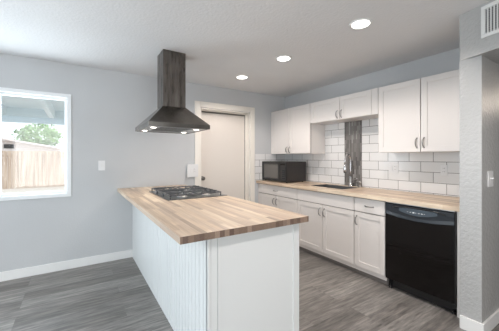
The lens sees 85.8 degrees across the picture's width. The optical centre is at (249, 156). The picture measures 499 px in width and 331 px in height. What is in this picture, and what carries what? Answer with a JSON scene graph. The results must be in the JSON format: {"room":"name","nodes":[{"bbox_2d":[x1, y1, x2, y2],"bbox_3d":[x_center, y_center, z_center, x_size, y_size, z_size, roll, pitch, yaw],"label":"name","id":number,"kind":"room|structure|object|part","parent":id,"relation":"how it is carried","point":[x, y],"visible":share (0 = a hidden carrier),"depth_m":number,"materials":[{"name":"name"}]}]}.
{"room":"kitchen","nodes":[
{"label":"kitchen","id":0,"kind":"room"},
{"bbox_2d":[0,53,284,271],"bbox_3d":[-1.604,0.111,3.605,5.520,2.419,0.150,0,0,-33],"label":"wall","id":1,"kind":"structure","parent":0,"point":[107,106],"depth_m":3.35,"materials":[{"name":"paint"}]},
{"bbox_2d":[0,87,70,200],"bbox_3d":[-2.672,-0.136,2.887,1.265,1.205,0.122,0,0,-33],"label":"window","id":2,"kind":"structure","parent":1,"relation":"in","point":[3,91],"depth_m":3.09,"materials":[{"name":"white plastic"}]},
{"bbox_3d":[-2.907,-0.136,2.707,0.591,1.121,0.030,0,0,-33],"label":"sash","id":3,"kind":"part","parent":2,"relation":"part of","materials":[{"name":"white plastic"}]},
{"bbox_2d":[0,249,132,281],"bbox_3d":[-2.670,1.270,2.821,2.677,0.100,0.016,0,0,-33],"label":"baseboard","id":4,"kind":"structure","parent":1,"relation":"attached to","point":[58,266],"depth_m":3.13,"materials":[{"name":"white wood"}]},
{"bbox_2d":[98,161,104,170],"bbox_3d":[-1.842,0.108,3.350,0.074,0.122,0.022,0,0,-33],"label":"light switch","id":5,"kind":"object","parent":1,"relation":"attached to","point":[101,164],"visible":1,"depth_m":3.35,"materials":[{"name":"white plastic"}]},
{"bbox_2d":[187,164,197,176],"bbox_3d":[-0.839,0.202,3.974,0.165,0.188,0.022,0,0,-33],"label":"wall outlet","id":6,"kind":"object","parent":1,"relation":"attached to","point":[192,169],"visible":1,"depth_m":3.96,"materials":[{"name":"white plastic"}]},
{"bbox_2d":[201,111,244,199],"bbox_3d":[-0.424,0.292,4.394,0.857,2.040,0.110,0,0,-33],"label":"door","id":7,"kind":"structure","parent":1,"relation":"in","point":[223,145],"depth_m":4.43,"materials":[{"name":"beige painted wood"}]},
{"bbox_2d":[195,101,254,201],"bbox_3d":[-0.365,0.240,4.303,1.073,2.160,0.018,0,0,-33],"label":"trim","id":8,"kind":"structure","parent":1,"relation":"attached to","point":[198,104],"depth_m":4.42,"materials":[{"name":"white wood"}]},
{"bbox_2d":[0,0,489,96],"bbox_3d":[1.756,-1.149,1.231,8.600,0.100,7.720,0,0,-33],"label":"ceiling","id":9,"kind":"structure","parent":0,"point":[221,41],"depth_m":2.45,"materials":[{"name":"paint"}]},
{"bbox_2d":[135,49,209,133],"bbox_3d":[-0.844,-0.692,2.897,0.610,0.814,0.660,0,0,-33],"label":"range hood","id":10,"kind":"object","parent":9,"relation":"hanging from","point":[171,115],"visible":1,"depth_m":2.78,"materials":[{"name":"silver metal"}]},
{"bbox_2d":[236,75,248,78],"bbox_3d":[-0.103,-1.095,3.697,0.184,0.008,0.184,0,0,-33],"label":"recessed light","id":11,"kind":"object","parent":9,"relation":"in","point":[238,76],"visible":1,"depth_m":3.69,"materials":[{"name":"white"}]},
{"bbox_2d":[275,55,291,61],"bbox_3d":[0.381,-1.095,2.998,0.184,0.008,0.184,0,0,-33],"label":"recessed light","id":12,"kind":"object","parent":9,"relation":"in","point":[283,58],"visible":1,"depth_m":2.98,"materials":[{"name":"white"}]},
{"bbox_2d":[349,18,372,29],"bbox_3d":[0.918,-1.095,2.219,0.184,0.008,0.184,0,0,-33],"label":"recessed light","id":13,"kind":"object","parent":9,"relation":"in","point":[362,23],"visible":1,"depth_m":2.20,"materials":[{"name":"white"}]},
{"bbox_2d":[0,249,498,330],"bbox_3d":[1.756,1.370,1.231,8.600,0.100,7.720,0,0,-33],"label":"floor","id":14,"kind":"structure","parent":0,"point":[115,295],"depth_m":2.42,"materials":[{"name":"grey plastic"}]},
{"bbox_2d":[132,204,298,330],"bbox_3d":[-0.599,0.882,2.720,0.699,0.875,2.421,0,0,-33],"label":"base cabinet","id":15,"kind":"object","parent":14,"relation":"on","point":[249,281],"visible":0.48,"depth_m":1.75,"materials":[{"name":"white wood"}]},
{"bbox_3d":[-0.233,0.883,1.527,0.021,0.874,0.017,0,0,-33],"label":"corner post","id":16,"kind":"part","parent":15,"relation":"part of","materials":[{"name":"white wood"}]},
{"bbox_2d":[117,185,308,244],"bbox_3d":[-0.647,0.425,2.648,0.899,0.038,2.492,0,0,-33],"label":"countertop","id":17,"kind":"structure","parent":15,"relation":"on","point":[185,221],"depth_m":1.86,"materials":[{"name":"beige wood"}]},
{"bbox_2d":[149,185,226,200],"bbox_3d":[-0.701,0.380,2.977,0.618,0.051,0.775,0,0,-33],"label":"gas cooktop","id":18,"kind":"object","parent":17,"relation":"in","point":[168,193],"visible":1,"depth_m":2.81,"materials":[{"name":"silver metal"}]},
{"bbox_3d":[0.061,0.883,1.716,0.675,0.874,0.018,0,0,-33],"label":"panel","id":19,"kind":"part","parent":15,"relation":"part of","materials":[{"name":"white wood"}]},
{"bbox_2d":[258,183,299,248],"bbox_3d":[0.650,0.882,4.381,0.648,0.875,0.975,0,0,-33],"label":"base cabinet","id":20,"kind":"object","parent":14,"relation":"on","point":[285,198],"visible":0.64,"depth_m":4.17,"materials":[{"name":"white wood"}]},
{"bbox_3d":[0.286,0.914,4.438,0.019,0.602,0.478,0,0,-33],"label":"cabinet door","id":21,"kind":"part","parent":20,"relation":"part of","materials":[{"name":"white wood"}]},
{"bbox_3d":[0.418,0.530,4.232,0.019,0.145,0.969,0,0,-33],"label":"drawer","id":22,"kind":"part","parent":20,"relation":"part of","materials":[{"name":"white wood"}]},
{"bbox_3d":[0.432,0.833,4.241,0.012,0.766,0.971,0,0,-33],"label":"frame","id":23,"kind":"part","parent":20,"relation":"part of","materials":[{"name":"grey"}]},
{"bbox_3d":[0.550,0.914,4.028,0.019,0.602,0.483,0,0,-33],"label":"cabinet door","id":24,"kind":"part","parent":20,"relation":"part of","materials":[{"name":"white wood"}]},
{"bbox_2d":[256,180,459,211],"bbox_3d":[1.184,0.425,3.555,0.644,0.038,2.951,0,0,-33],"label":"countertop","id":25,"kind":"structure","parent":20,"relation":"on","point":[450,203],"depth_m":2.90,"materials":[{"name":"beige wood"}]},
{"bbox_2d":[262,161,305,182],"bbox_3d":[0.570,0.240,4.514,0.432,0.331,0.630,0,0,-33],"label":"microwave","id":26,"kind":"object","parent":25,"relation":"on","point":[281,171],"visible":1,"depth_m":4.30,"materials":[{"name":"black metal"}]},
{"bbox_3d":[0.358,0.234,4.469,0.024,0.315,0.477,0,0,-33],"label":"door","id":27,"kind":"part","parent":26,"relation":"part of","materials":[{"name":"black glass"}]},
{"bbox_3d":[0.529,0.234,4.203,0.024,0.315,0.149,0,0,-33],"label":"control panel","id":28,"kind":"part","parent":26,"relation":"part of","materials":[{"name":"black plastic"}]},
{"bbox_2d":[311,184,356,188],"bbox_3d":[1.156,0.519,3.687,0.348,0.222,0.558,0,0,-33],"label":"sink","id":29,"kind":"object","parent":25,"relation":"in","point":[323,185],"visible":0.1,"depth_m":3.87,"materials":[{"name":"grey metal"}]},
{"bbox_2d":[343,154,356,186],"bbox_3d":[1.372,0.180,3.646,0.172,0.452,0.142,0,0,-33],"label":"kitchen faucet","id":30,"kind":"object","parent":25,"relation":"on","point":[346,155],"visible":1,"depth_m":3.69,"materials":[{"name":"silver metal"}]},
{"bbox_2d":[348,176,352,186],"bbox_3d":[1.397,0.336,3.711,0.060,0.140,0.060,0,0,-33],"label":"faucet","id":31,"kind":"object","parent":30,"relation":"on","point":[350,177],"depth_m":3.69,"materials":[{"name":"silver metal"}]},
{"bbox_2d":[297,189,357,271],"bbox_3d":[1.167,0.882,3.578,0.648,0.875,0.926,0,0,-33],"label":"base cabinet","id":32,"kind":"object","parent":14,"relation":"on","point":[328,234],"visible":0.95,"depth_m":3.35,"materials":[{"name":"white wood"}]},
{"bbox_3d":[0.810,0.914,3.624,0.019,0.602,0.456,0,0,-33],"label":"cabinet door","id":33,"kind":"part","parent":32,"relation":"part of","materials":[{"name":"white wood"}]},
{"bbox_3d":[0.936,0.530,3.429,0.019,0.145,0.920,0,0,-33],"label":"drawer","id":34,"kind":"part","parent":32,"relation":"part of","materials":[{"name":"white wood"}]},
{"bbox_3d":[0.951,1.242,3.438,0.016,0.044,0.926,0,0,-33],"label":"rail","id":35,"kind":"part","parent":32,"relation":"part of","materials":[{"name":"white wood"}]},
{"bbox_3d":[0.949,0.833,3.437,0.012,0.766,0.922,0,0,-33],"label":"frame","id":36,"kind":"part","parent":32,"relation":"part of","materials":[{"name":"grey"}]},
{"bbox_3d":[1.061,0.914,3.233,0.019,0.602,0.456,0,0,-33],"label":"cabinet door","id":37,"kind":"part","parent":32,"relation":"part of","materials":[{"name":"white wood"}]},
{"bbox_2d":[354,197,388,284],"bbox_3d":[1.518,0.882,3.032,0.648,0.875,0.362,0,0,-33],"label":"base cabinet","id":38,"kind":"object","parent":14,"relation":"on","point":[369,214],"visible":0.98,"depth_m":2.87,"materials":[{"name":"white wood"}]},
{"bbox_3d":[1.287,0.914,2.883,0.019,0.602,0.356,0,0,-33],"label":"cabinet door","id":39,"kind":"part","parent":38,"relation":"part of","materials":[{"name":"white wood"}]},
{"bbox_3d":[1.287,0.530,2.883,0.019,0.145,0.356,0,0,-33],"label":"drawer","id":40,"kind":"part","parent":38,"relation":"part of","materials":[{"name":"white wood"}]},
{"bbox_3d":[1.300,0.833,2.892,0.012,0.766,0.358,0,0,-33],"label":"frame","id":41,"kind":"part","parent":38,"relation":"part of","materials":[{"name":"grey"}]},
{"bbox_3d":[1.302,1.242,2.893,0.016,0.044,0.362,0,0,-33],"label":"rail","id":42,"kind":"part","parent":38,"relation":"part of","materials":[{"name":"white wood"}]},
{"bbox_2d":[385,201,456,314],"bbox_3d":[1.766,0.883,2.610,0.590,0.874,0.595,0,0,-33],"label":"dishwasher","id":43,"kind":"object","parent":14,"relation":"on","point":[421,242],"visible":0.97,"depth_m":2.41,"materials":[{"name":"black plastic"}]},
{"bbox_3d":[1.526,0.483,2.457,0.020,0.034,0.453,0,0,-33],"label":"pocket handle","id":44,"kind":"part","parent":43,"relation":"part of","materials":[{"name":"black plastic"}]},
{"bbox_3d":[1.542,0.528,2.472,0.056,0.141,0.586,0,0,-33],"label":"control panel","id":45,"kind":"part","parent":43,"relation":"part of","materials":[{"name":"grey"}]},
{"bbox_3d":[1.552,0.451,2.478,0.034,0.011,0.586,0,0,-33],"label":"mounting trim","id":46,"kind":"part","parent":43,"relation":"part of","materials":[{"name":"silver metal"}]},
{"bbox_3d":[1.591,1.264,2.500,0.015,0.088,0.589,0,0,-33],"label":"toe panel","id":47,"kind":"part","parent":43,"relation":"part of","materials":[{"name":"black plastic"}]},
{"bbox_3d":[1.708,0.839,2.224,0.026,0.762,0.008,0,0,-33],"label":"trim","id":48,"kind":"part","parent":43,"relation":"part of","materials":[{"name":"black"}]},
{"bbox_2d":[457,212,459,317],"bbox_3d":[1.974,0.883,2.347,0.585,0.874,0.062,0,0,-33],"label":"filler panel","id":49,"kind":"object","parent":14,"relation":"on","point":[458,213],"visible":0.07,"depth_m":2.21,"materials":[{"name":"white"}]},
{"bbox_2d":[285,48,459,152],"bbox_3d":[1.506,0.111,3.762,0.120,2.419,2.953,0,0,-33],"label":"wall","id":50,"kind":"structure","parent":0,"point":[447,61],"depth_m":3.35,"materials":[{"name":"paint"}]},
{"bbox_2d":[271,104,324,153],"bbox_3d":[0.761,-0.423,4.466,0.367,0.746,0.952,0,0,-33],"label":"upper cabinet","id":51,"kind":"object","parent":50,"relation":"attached to","point":[292,132],"visible":0.97,"depth_m":4.24,"materials":[{"name":"white wood"}]},
{"bbox_3d":[0.518,-0.423,4.595,0.019,0.742,0.467,0,0,-33],"label":"cabinet door","id":52,"kind":"part","parent":51,"relation":"part of","materials":[{"name":"white wood"}]},
{"bbox_3d":[0.776,-0.423,4.194,0.019,0.742,0.473,0,0,-33],"label":"cabinet door","id":53,"kind":"part","parent":51,"relation":"part of","materials":[{"name":"white wood"}]},
{"bbox_2d":[310,88,377,124],"bbox_3d":[1.309,-0.645,3.615,0.367,0.301,1.063,0,0,-33],"label":"upper cabinet","id":54,"kind":"object","parent":50,"relation":"attached to","point":[363,105],"visible":0.94,"depth_m":3.47,"materials":[{"name":"white wood"}]},
{"bbox_3d":[1.050,-0.645,3.768,0.019,0.297,0.520,0,0,-33],"label":"cabinet door","id":55,"kind":"part","parent":54,"relation":"part of","materials":[{"name":"white wood"}]},
{"bbox_3d":[1.316,-0.645,3.354,0.019,0.297,0.450,0,0,-33],"label":"cabinet door","id":56,"kind":"part","parent":54,"relation":"part of","materials":[{"name":"white wood"}]},
{"bbox_2d":[255,118,459,196],"bbox_3d":[1.173,-0.044,3.548,0.672,0.900,2.952,0,0,-33],"label":"tile backsplash","id":57,"kind":"structure","parent":50,"relation":"attached to","point":[419,172],"depth_m":3.53,"materials":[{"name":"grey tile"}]},
{"bbox_2d":[389,163,397,172],"bbox_3d":[1.745,0.137,3.257,0.010,0.118,0.116,0,0,-33],"label":"wall outlet","id":58,"kind":"object","parent":57,"relation":"attached to","point":[393,167],"visible":1,"depth_m":3.25,"materials":[{"name":"white plastic"}]},
{"bbox_2d":[440,165,447,175],"bbox_3d":[2.033,0.140,2.809,0.010,0.112,0.064,0,0,-33],"label":"wall outlet","id":59,"kind":"object","parent":57,"relation":"attached to","point":[443,168],"visible":1,"depth_m":2.80,"materials":[{"name":"white plastic"}]},
{"bbox_2d":[378,69,459,152],"bbox_3d":[1.848,-0.423,2.778,0.367,0.746,0.917,0,0,-33],"label":"upper cabinet","id":60,"kind":"object","parent":50,"relation":"attached to","point":[421,114],"visible":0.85,"depth_m":2.71,"materials":[{"name":"white wood"}]},
{"bbox_3d":[1.608,-0.423,2.901,0.019,0.742,0.445,0,0,-33],"label":"cabinet door","id":61,"kind":"part","parent":60,"relation":"part of","materials":[{"name":"white wood"}]},
{"bbox_3d":[1.856,-0.423,2.515,0.019,0.742,0.460,0,0,-33],"label":"cabinet door","id":62,"kind":"part","parent":60,"relation":"part of","materials":[{"name":"white wood"}]},
{"bbox_2d":[460,55,498,322],"bbox_3d":[3.325,0.111,3.096,3.942,2.419,0.136,0,0,-33],"label":"wall pillar","id":63,"kind":"structure","parent":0,"point":[479,75],"depth_m":2.04,"materials":[{"name":"paint"}]},
{"bbox_2d":[460,315,483,330],"bbox_3d":[1.667,1.270,2.017,0.015,0.100,0.146,0,0,-33],"label":"baseboard","id":64,"kind":"structure","parent":63,"relation":"attached to","point":[467,324],"depth_m":2.02,"materials":[{"name":"white wood"}]},
{"bbox_2d":[482,308,498,330],"bbox_3d":[3.240,1.270,2.951,3.642,0.100,0.015,0,0,-33],"label":"baseboard","id":65,"kind":"structure","parent":63,"relation":"attached to","point":[492,321],"depth_m":2.05,"materials":[{"name":"white wood"}]},
{"bbox_2d":[488,171,493,186],"bbox_3d":[1.854,0.170,2.055,0.105,0.118,0.022,0,0,-33],"label":"light switch","id":66,"kind":"object","parent":63,"relation":"attached to","point":[490,173],"visible":1,"depth_m":2.05,"materials":[{"name":"white plastic"}]},
{"bbox_2d":[460,0,498,63],"bbox_3d":[3.534,-0.922,1.820,4.371,0.352,2.496,0,0,-33],"label":"wall header","id":67,"kind":"structure","parent":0,"point":[472,45],"depth_m":1.99,"materials":[{"name":"paint"}]},
{"bbox_2d":[481,0,498,38],"bbox_3d":[1.721,-0.963,1.765,0.013,0.226,0.356,0,0,-16],"label":"air vent","id":68,"kind":"object","parent":67,"relation":"in","point":[489,12],"visible":1,"depth_m":1.88,"materials":[{"name":"white metal"}]},
{"label":"outside","id":69,"kind":"structure","parent":0,"visible":0},
{"bbox_2d":[1,183,64,193],"bbox_3d":[-15.779,1.545,21.269,50.000,0.150,44.800,0,0,-33],"label":"ground","id":70,"kind":"structure","parent":69,"point":[57,188],"depth_m":12.11,"materials":[{"name":"grey"}]},
{"bbox_2d":[1,151,64,188],"bbox_3d":[-9.489,0.590,13.461,20.127,1.760,0.060,0,0,-33],"label":"wooden fence","id":71,"kind":"object","parent":70,"relation":"on","point":[27,166],"visible":0.16,"depth_m":12.85,"materials":[{"name":"brown wood"}]},
{"bbox_2d":[1,95,64,124],"bbox_3d":[-4.210,0.195,4.218,7.000,2.550,3.500,0,0,-33],"label":"patio cover","id":72,"kind":"object","parent":70,"relation":"on","point":[16,109],"visible":0.2,"depth_m":5.56,"materials":[{"name":"white paint"}]},
{"bbox_2d":[1,138,64,184],"bbox_3d":[-14.921,0.140,15.132,7.400,2.660,4.650,0,0,-33],"label":"house","id":73,"kind":"structure","parent":70,"relation":"on","point":[7,145],"depth_m":14.44,"materials":[{"name":"white paint"}]},
{"bbox_2d":[11,123,63,145],"bbox_3d":[-15.731,-0.568,20.091,3.154,4.087,2.386,0,0,-33],"label":"leafy tree","id":74,"kind":"object","parent":70,"relation":"on","point":[51,135],"visible":0.87,"depth_m":19.80,"materials":[{"name":"green plant"}]}
]}

